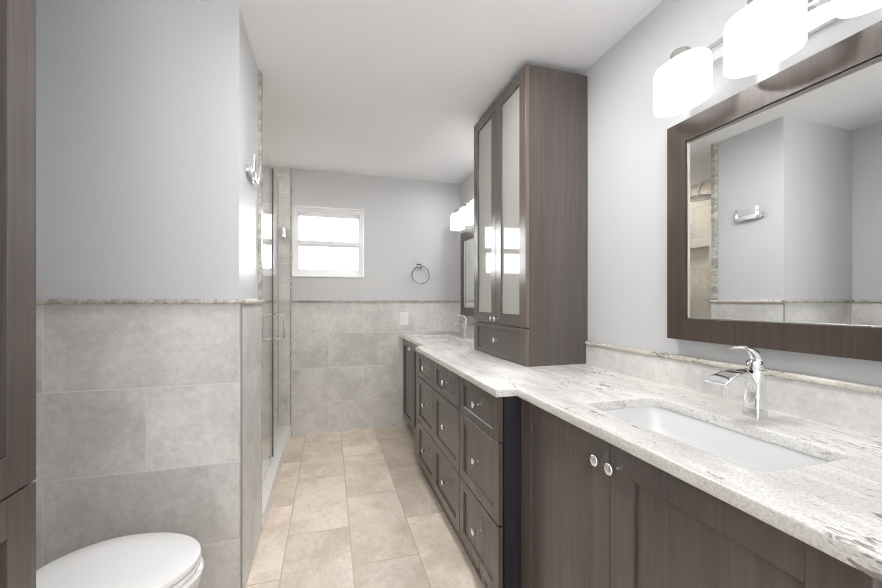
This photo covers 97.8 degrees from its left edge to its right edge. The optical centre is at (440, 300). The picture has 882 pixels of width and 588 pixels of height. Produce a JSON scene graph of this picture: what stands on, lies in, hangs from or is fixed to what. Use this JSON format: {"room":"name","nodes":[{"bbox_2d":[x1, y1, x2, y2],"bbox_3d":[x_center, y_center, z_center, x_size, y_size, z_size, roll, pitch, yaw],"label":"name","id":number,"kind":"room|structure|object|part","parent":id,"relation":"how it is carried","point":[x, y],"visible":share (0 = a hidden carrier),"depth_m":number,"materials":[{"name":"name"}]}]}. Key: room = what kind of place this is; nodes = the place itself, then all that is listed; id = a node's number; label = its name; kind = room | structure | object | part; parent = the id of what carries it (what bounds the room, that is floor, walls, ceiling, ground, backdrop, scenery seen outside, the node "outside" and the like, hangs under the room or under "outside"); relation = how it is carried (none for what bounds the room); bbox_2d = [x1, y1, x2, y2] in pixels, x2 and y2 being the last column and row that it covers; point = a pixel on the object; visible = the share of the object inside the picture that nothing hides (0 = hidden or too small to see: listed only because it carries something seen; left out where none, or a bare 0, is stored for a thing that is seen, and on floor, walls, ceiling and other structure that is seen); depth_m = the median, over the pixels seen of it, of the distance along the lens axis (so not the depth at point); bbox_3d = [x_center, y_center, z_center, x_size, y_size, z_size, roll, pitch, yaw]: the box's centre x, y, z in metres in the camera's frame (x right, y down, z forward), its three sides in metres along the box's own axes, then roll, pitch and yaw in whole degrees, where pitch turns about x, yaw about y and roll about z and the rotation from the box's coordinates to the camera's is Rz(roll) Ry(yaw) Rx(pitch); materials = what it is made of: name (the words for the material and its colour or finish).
{"room":"bathroom","nodes":[
{"label":"bathroom","id":0,"kind":"room"},
{"bbox_2d":[32,0,264,587],"bbox_3d":[-1.404,0.013,1.674,1.096,2.455,0.507,0,0,-16],"label":"wall partition","id":1,"kind":"structure","parent":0,"point":[149,113],"depth_m":1.50,"materials":[{"name":"grey paint"}]},
{"bbox_3d":[-0.826,0.627,1.594,0.006,1.226,0.006,0,0,-16],"label":"corner trim","id":2,"kind":"part","parent":1,"relation":"part of","materials":[{"name":"grey"}]},
{"bbox_2d":[245,154,260,183],"bbox_3d":[-0.877,-0.616,1.802,0.040,0.087,0.180,0,0,-16],"label":"robe hook","id":3,"kind":"object","parent":1,"relation":"attached to","point":[254,177],"visible":1,"depth_m":1.75,"materials":[{"name":"silver metal"}]},
{"bbox_2d":[262,166,459,438],"bbox_3d":[-1.135,0.013,3.676,2.728,2.455,0.186,0,0,-16],"label":"wall","id":4,"kind":"structure","parent":0,"point":[343,341],"depth_m":3.72,"materials":[{"name":"grey tile"}]},
{"bbox_2d":[262,169,285,455],"bbox_3d":[-1.329,0.087,3.148,0.169,2.095,0.748,0,0,-16],"label":"shower door","id":5,"kind":"structure","parent":4,"relation":"attached to","point":[279,231],"depth_m":3.11,"materials":[{"name":"clear glass"}]},
{"bbox_3d":[-1.240,0.193,2.842,0.169,0.197,0.013,0,0,-16],"label":"handle","id":6,"kind":"part","parent":5,"relation":"part of","materials":[{"name":"silver metal"}]},
{"bbox_3d":[-1.329,0.084,3.148,0.010,2.088,0.727,0,0,-16],"label":"glass","id":7,"kind":"part","parent":5,"relation":"part of","materials":[{"name":"clear glass"}]},
{"bbox_2d":[293,207,362,276],"bbox_3d":[-1.078,-0.551,3.707,0.650,0.658,0.050,0,0,-16],"label":"window","id":8,"kind":"structure","parent":4,"relation":"in","point":[309,212],"depth_m":3.68,"materials":[{"name":"white plastic"}]},
{"bbox_3d":[-1.079,-0.675,3.712,0.578,0.320,0.018,0,0,-16],"label":"sash","id":9,"kind":"part","parent":8,"relation":"part of","materials":[{"name":"white plastic"}]},
{"bbox_3d":[-1.075,-0.419,3.695,0.578,0.304,0.018,0,0,-16],"label":"sash","id":10,"kind":"part","parent":8,"relation":"part of","materials":[{"name":"white glass"}]},
{"bbox_2d":[292,205,363,277],"bbox_3d":[-1.062,-0.551,3.650,0.650,0.658,0.067,0,0,-16],"label":"trim","id":11,"kind":"structure","parent":4,"relation":"attached to","point":[297,206],"depth_m":3.64,"materials":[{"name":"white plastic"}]},
{"bbox_2d":[399,312,407,324],"bbox_3d":[-0.367,0.177,3.810,0.088,0.130,0.013,0,0,-16],"label":"light switch","id":12,"kind":"object","parent":4,"relation":"attached to","point":[403,316],"visible":1,"depth_m":3.81,"materials":[{"name":"white plastic"}]},
{"bbox_2d":[411,264,429,283],"bbox_3d":[-0.208,-0.268,3.850,0.189,0.208,0.048,0,0,-16],"label":"towel ring","id":13,"kind":"object","parent":4,"relation":"attached to","point":[419,266],"visible":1,"depth_m":3.84,"materials":[{"name":"silver metal"}]},
{"bbox_2d":[246,425,484,587],"bbox_3d":[-0.333,1.290,1.090,2.828,0.100,5.480,0,0,-16],"label":"floor","id":14,"kind":"structure","parent":0,"point":[354,508],"depth_m":2.13,"materials":[{"name":"beige tile"}]},
{"bbox_2d":[0,0,35,587],"bbox_3d":[-0.976,0.090,0.513,0.452,2.300,0.529,0,0,-16],"label":"linen cabinet","id":15,"kind":"object","parent":14,"relation":"on","point":[17,17],"visible":1,"depth_m":0.77,"materials":[{"name":"brown wood"}]},
{"bbox_3d":[-0.800,0.763,0.564,0.022,0.754,0.529,0,0,-16],"label":"door","id":16,"kind":"part","parent":15,"relation":"part of","materials":[{"name":"brown wood"}]},
{"bbox_2d":[36,532,203,587],"bbox_3d":[-1.063,0.869,1.120,0.649,0.742,0.372,0,0,-16],"label":"toilet","id":17,"kind":"object","parent":14,"relation":"on","point":[145,560],"visible":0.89,"depth_m":1.16,"materials":[{"name":"white ceramic"}]},
{"bbox_3d":[-0.974,0.830,1.146,0.444,0.024,0.368,0,0,-16],"label":"seat","id":18,"kind":"part","parent":17,"relation":"part of","materials":[{"name":"white plastic"}]},
{"bbox_3d":[-1.037,1.042,1.128,0.596,0.397,0.366,0,0,-16],"label":"bowl","id":19,"kind":"part","parent":17,"relation":"part of","materials":[{"name":"white ceramic"}]},
{"bbox_2d":[262,425,290,530],"bbox_3d":[-1.229,1.190,2.778,0.136,0.100,1.516,0,0,-16],"label":"trim","id":20,"kind":"structure","parent":14,"relation":"on","point":[269,484],"depth_m":2.58,"materials":[{"name":"stone"}]},
{"bbox_2d":[264,154,272,478],"bbox_3d":[-1.118,0.090,2.420,0.024,2.100,0.764,0,0,-16],"label":"screen","id":21,"kind":"object","parent":20,"relation":"on","point":[269,441],"visible":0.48,"depth_m":2.69,"materials":[{"name":"clear glass"}]},
{"bbox_2d":[403,338,416,437],"bbox_3d":[0.025,0.800,3.417,0.620,0.879,0.981,0,0,-16],"label":"base cabinet","id":22,"kind":"object","parent":14,"relation":"on","point":[409,349],"visible":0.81,"depth_m":3.53,"materials":[{"name":"brown wood"}]},
{"bbox_3d":[-0.304,0.753,3.589,0.020,0.774,0.460,0,0,-16],"label":"door","id":23,"kind":"part","parent":22,"relation":"part of","materials":[{"name":"brown wood"}]},
{"bbox_3d":[-0.168,0.753,3.119,0.020,0.774,0.511,0,0,-16],"label":"door","id":24,"kind":"part","parent":22,"relation":"part of","materials":[{"name":"brown wood"}]},
{"bbox_2d":[416,351,520,587],"bbox_3d":[0.328,0.800,2.230,0.698,0.879,1.449,0,0,-16],"label":"base cabinet","id":25,"kind":"object","parent":14,"relation":"on","point":[468,438],"visible":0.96,"depth_m":1.70,"materials":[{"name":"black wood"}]},
{"bbox_3d":[-0.096,0.452,2.558,0.020,0.167,0.440,0,0,-16],"label":"drawer","id":26,"kind":"part","parent":25,"relation":"part of","materials":[{"name":"brown wood"}]},
{"bbox_3d":[-0.096,0.695,2.558,0.020,0.308,0.440,0,0,-16],"label":"drawer","id":27,"kind":"part","parent":25,"relation":"part of","materials":[{"name":"brown wood"}]},
{"bbox_3d":[-0.096,0.999,2.558,0.020,0.287,0.440,0,0,-16],"label":"drawer","id":28,"kind":"part","parent":25,"relation":"part of","materials":[{"name":"brown wood"}]},
{"bbox_3d":[0.033,0.452,2.112,0.020,0.167,0.474,0,0,-16],"label":"drawer","id":29,"kind":"part","parent":25,"relation":"part of","materials":[{"name":"brown wood"}]},
{"bbox_3d":[0.033,0.999,2.112,0.020,0.287,0.474,0,0,-16],"label":"drawer","id":30,"kind":"part","parent":25,"relation":"part of","materials":[{"name":"brown wood"}]},
{"bbox_3d":[0.033,0.695,2.112,0.020,0.308,0.474,0,0,-16],"label":"drawer","id":31,"kind":"part","parent":25,"relation":"part of","materials":[{"name":"brown wood"}]},
{"bbox_3d":[0.145,0.448,1.658,0.029,0.028,0.028,0,0,-16],"label":"knob","id":32,"kind":"part","parent":25,"relation":"part of","materials":[{"name":"silver metal"}]},
{"bbox_3d":[0.145,0.691,1.658,0.029,0.028,0.028,0,0,-16],"label":"knob","id":33,"kind":"part","parent":25,"relation":"part of","materials":[{"name":"silver metal"}]},
{"bbox_3d":[0.145,0.995,1.658,0.029,0.028,0.028,0,0,-16],"label":"knob","id":34,"kind":"part","parent":25,"relation":"part of","materials":[{"name":"silver metal"}]},
{"bbox_3d":[0.163,0.452,1.663,0.020,0.167,0.444,0,0,-16],"label":"drawer","id":35,"kind":"part","parent":25,"relation":"part of","materials":[{"name":"brown wood"}]},
{"bbox_3d":[0.163,0.695,1.663,0.020,0.308,0.444,0,0,-16],"label":"drawer","id":36,"kind":"part","parent":25,"relation":"part of","materials":[{"name":"brown wood"}]},
{"bbox_3d":[0.163,0.999,1.663,0.020,0.287,0.444,0,0,-16],"label":"drawer","id":37,"kind":"part","parent":25,"relation":"part of","materials":[{"name":"brown wood"}]},
{"bbox_3d":[0.550,0.800,1.550,0.651,0.879,0.019,0,0,-16],"label":"panel","id":38,"kind":"part","parent":25,"relation":"part of","materials":[{"name":"black wood"}]},
{"bbox_2d":[401,333,881,581],"bbox_3d":[0.342,0.344,2.216,0.704,0.031,3.467,0,0,-16],"label":"countertop","id":39,"kind":"structure","parent":25,"relation":"on","point":[834,507],"depth_m":0.90,"materials":[{"name":"white stone"}]},
{"bbox_2d":[426,339,452,341],"bbox_3d":[-0.009,0.428,3.371,0.332,0.135,0.576,0,0,-16],"label":"sink","id":40,"kind":"object","parent":39,"relation":"in","point":[431,340],"visible":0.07,"depth_m":3.63,"materials":[{"name":"white ceramic"}]},
{"bbox_2d":[450,315,468,337],"bbox_3d":[0.167,0.227,3.424,0.173,0.204,0.064,0,0,-16],"label":"faucet","id":41,"kind":"object","parent":39,"relation":"on","point":[465,325],"visible":1,"depth_m":3.42,"materials":[{"name":"silver metal"}]},
{"bbox_3d":[0.191,0.160,3.431,0.117,0.070,0.045,0,0,-16],"label":"lever","id":42,"kind":"part","parent":41,"relation":"part of","materials":[{"name":"silver metal"}]},
{"bbox_2d":[474,64,587,366],"bbox_3d":[0.481,-0.423,2.297,0.388,1.504,0.710,0,0,-16],"label":"cabinet","id":43,"kind":"object","parent":39,"relation":"on","point":[531,144],"visible":1,"depth_m":1.98,"materials":[{"name":"brown wood"}]},
{"bbox_3d":[0.281,-0.519,2.425,0.020,1.310,0.353,0,0,-16],"label":"door","id":44,"kind":"part","parent":43,"relation":"part of","materials":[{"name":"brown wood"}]},
{"bbox_3d":[0.283,-0.519,2.425,0.004,1.190,0.229,0,0,-16],"label":"glass pane","id":45,"kind":"part","parent":43,"relation":"part of","materials":[{"name":"grey glass"}]},
{"bbox_3d":[0.330,0.233,2.254,0.020,0.186,0.709,0,0,-16],"label":"drawer","id":46,"kind":"part","parent":43,"relation":"part of","materials":[{"name":"brown wood"}]},
{"bbox_3d":[0.382,-0.519,2.083,0.004,1.190,0.229,0,0,-16],"label":"glass pane","id":47,"kind":"part","parent":43,"relation":"part of","materials":[{"name":"grey glass"}]},
{"bbox_3d":[0.380,-0.519,2.083,0.020,1.310,0.353,0,0,-16],"label":"door","id":48,"kind":"part","parent":43,"relation":"part of","materials":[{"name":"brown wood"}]},
{"bbox_2d":[603,406,828,471],"bbox_3d":[0.670,0.428,1.027,0.332,0.135,0.576,0,0,-16],"label":"sink","id":49,"kind":"object","parent":39,"relation":"in","point":[743,450],"visible":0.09,"depth_m":1.10,"materials":[{"name":"white ceramic"}]},
{"bbox_2d":[705,345,767,418],"bbox_3d":[0.836,0.227,1.080,0.173,0.204,0.064,0,0,-16],"label":"faucet","id":50,"kind":"object","parent":39,"relation":"on","point":[753,377],"visible":1,"depth_m":1.08,"materials":[{"name":"silver metal"}]},
{"bbox_3d":[0.860,0.160,1.088,0.117,0.070,0.045,0,0,-16],"label":"lever","id":51,"kind":"part","parent":50,"relation":"part of","materials":[{"name":"silver metal"}]},
{"bbox_2d":[521,398,881,587],"bbox_3d":[0.706,0.800,1.065,0.620,0.879,0.992,0,0,-16],"label":"base cabinet","id":52,"kind":"object","parent":14,"relation":"on","point":[595,514],"visible":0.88,"depth_m":0.93,"materials":[{"name":"brown wood"}]},
{"bbox_3d":[0.379,0.753,1.232,0.020,0.774,0.482,0,0,-16],"label":"door","id":53,"kind":"part","parent":52,"relation":"part of","materials":[{"name":"brown wood"}]},
{"bbox_3d":[0.414,0.422,1.019,0.032,0.031,0.031,0,0,-16],"label":"knob","id":54,"kind":"part","parent":52,"relation":"part of","materials":[{"name":"silver metal"}]},
{"bbox_3d":[0.429,0.422,0.966,0.032,0.031,0.031,0,0,-16],"label":"knob","id":55,"kind":"part","parent":52,"relation":"part of","materials":[{"name":"silver metal"}]},
{"bbox_3d":[0.516,0.753,0.757,0.020,0.774,0.501,0,0,-16],"label":"door","id":56,"kind":"part","parent":52,"relation":"part of","materials":[{"name":"brown wood"}]},
{"bbox_2d":[197,0,662,183],"bbox_3d":[-0.333,-1.265,1.090,2.828,0.100,5.480,0,0,-16],"label":"ceiling","id":57,"kind":"structure","parent":0,"point":[383,88],"depth_m":1.98,"materials":[{"name":"white paint"}]},
{"bbox_2d":[460,0,881,386],"bbox_3d":[0.977,0.013,1.470,0.100,2.455,5.480,0,0,-16],"label":"wall","id":58,"kind":"structure","parent":0,"point":[627,143],"depth_m":1.66,"materials":[{"name":"grey paint"}]},
{"bbox_2d":[450,199,473,230],"bbox_3d":[0.259,-0.778,3.443,0.180,0.186,0.770,0,0,-16],"label":"vanity light","id":59,"kind":"object","parent":58,"relation":"attached to","point":[462,217],"visible":0.73,"depth_m":3.42,"materials":[{"name":"white glass"}]},
{"bbox_3d":[0.159,-0.755,3.687,0.125,0.141,0.195,0,0,-16],"label":"lamp shade","id":60,"kind":"part","parent":59,"relation":"part of","materials":[{"name":"white glass"}]},
{"bbox_3d":[0.232,-0.755,3.436,0.125,0.141,0.195,0,0,-16],"label":"lamp shade","id":61,"kind":"part","parent":59,"relation":"part of","materials":[{"name":"white glass"}]},
{"bbox_3d":[0.305,-0.755,3.184,0.125,0.141,0.195,0,0,-16],"label":"lamp shade","id":62,"kind":"part","parent":59,"relation":"part of","materials":[{"name":"white glass"}]},
{"bbox_2d":[458,321,473,335],"bbox_3d":[0.372,0.269,3.334,0.024,0.120,1.334,0,0,-16],"label":"backsplash","id":63,"kind":"structure","parent":58,"relation":"attached to","point":[471,325],"depth_m":3.67,"materials":[{"name":"grey tile"}]},
{"bbox_2d":[461,228,473,316],"bbox_3d":[0.324,-0.259,3.455,0.047,0.805,0.767,0,0,-16],"label":"wall mirror","id":64,"kind":"object","parent":58,"relation":"attached to","point":[467,238],"visible":0.48,"depth_m":3.65,"materials":[{"name":"brown wood"}]},
{"bbox_3d":[0.318,-0.259,3.454,0.004,0.641,0.603,0,0,-17],"label":"glass","id":65,"kind":"part","parent":64,"relation":"part of","materials":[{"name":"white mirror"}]},
{"bbox_2d":[585,341,881,436],"bbox_3d":[0.955,0.269,1.325,0.024,0.120,1.414,0,0,-16],"label":"backsplash","id":66,"kind":"structure","parent":58,"relation":"attached to","point":[851,405],"depth_m":1.15,"materials":[{"name":"grey tile"}]},
{"bbox_2d":[653,0,881,116],"bbox_3d":[0.938,-0.778,1.100,0.180,0.186,0.770,0,0,-16],"label":"vanity light","id":67,"kind":"object","parent":58,"relation":"attached to","point":[763,33],"visible":1,"depth_m":1.10,"materials":[{"name":"white glass"}]},
{"bbox_3d":[0.839,-0.755,1.344,0.125,0.141,0.195,0,0,-16],"label":"lamp shade","id":68,"kind":"part","parent":67,"relation":"part of","materials":[{"name":"white glass"}]},
{"bbox_3d":[0.912,-0.755,1.092,0.125,0.141,0.195,0,0,-16],"label":"lamp shade","id":69,"kind":"part","parent":67,"relation":"part of","materials":[{"name":"white glass"}]},
{"bbox_3d":[0.985,-0.755,0.841,0.125,0.141,0.195,0,0,-16],"label":"lamp shade","id":70,"kind":"part","parent":67,"relation":"part of","materials":[{"name":"white glass"}]},
{"bbox_2d":[667,20,881,361],"bbox_3d":[1.001,-0.259,1.122,0.047,0.805,0.767,0,0,-16],"label":"wall mirror","id":71,"kind":"object","parent":58,"relation":"attached to","point":[774,188],"visible":1,"depth_m":1.11,"materials":[{"name":"brown wood"}]}
]}

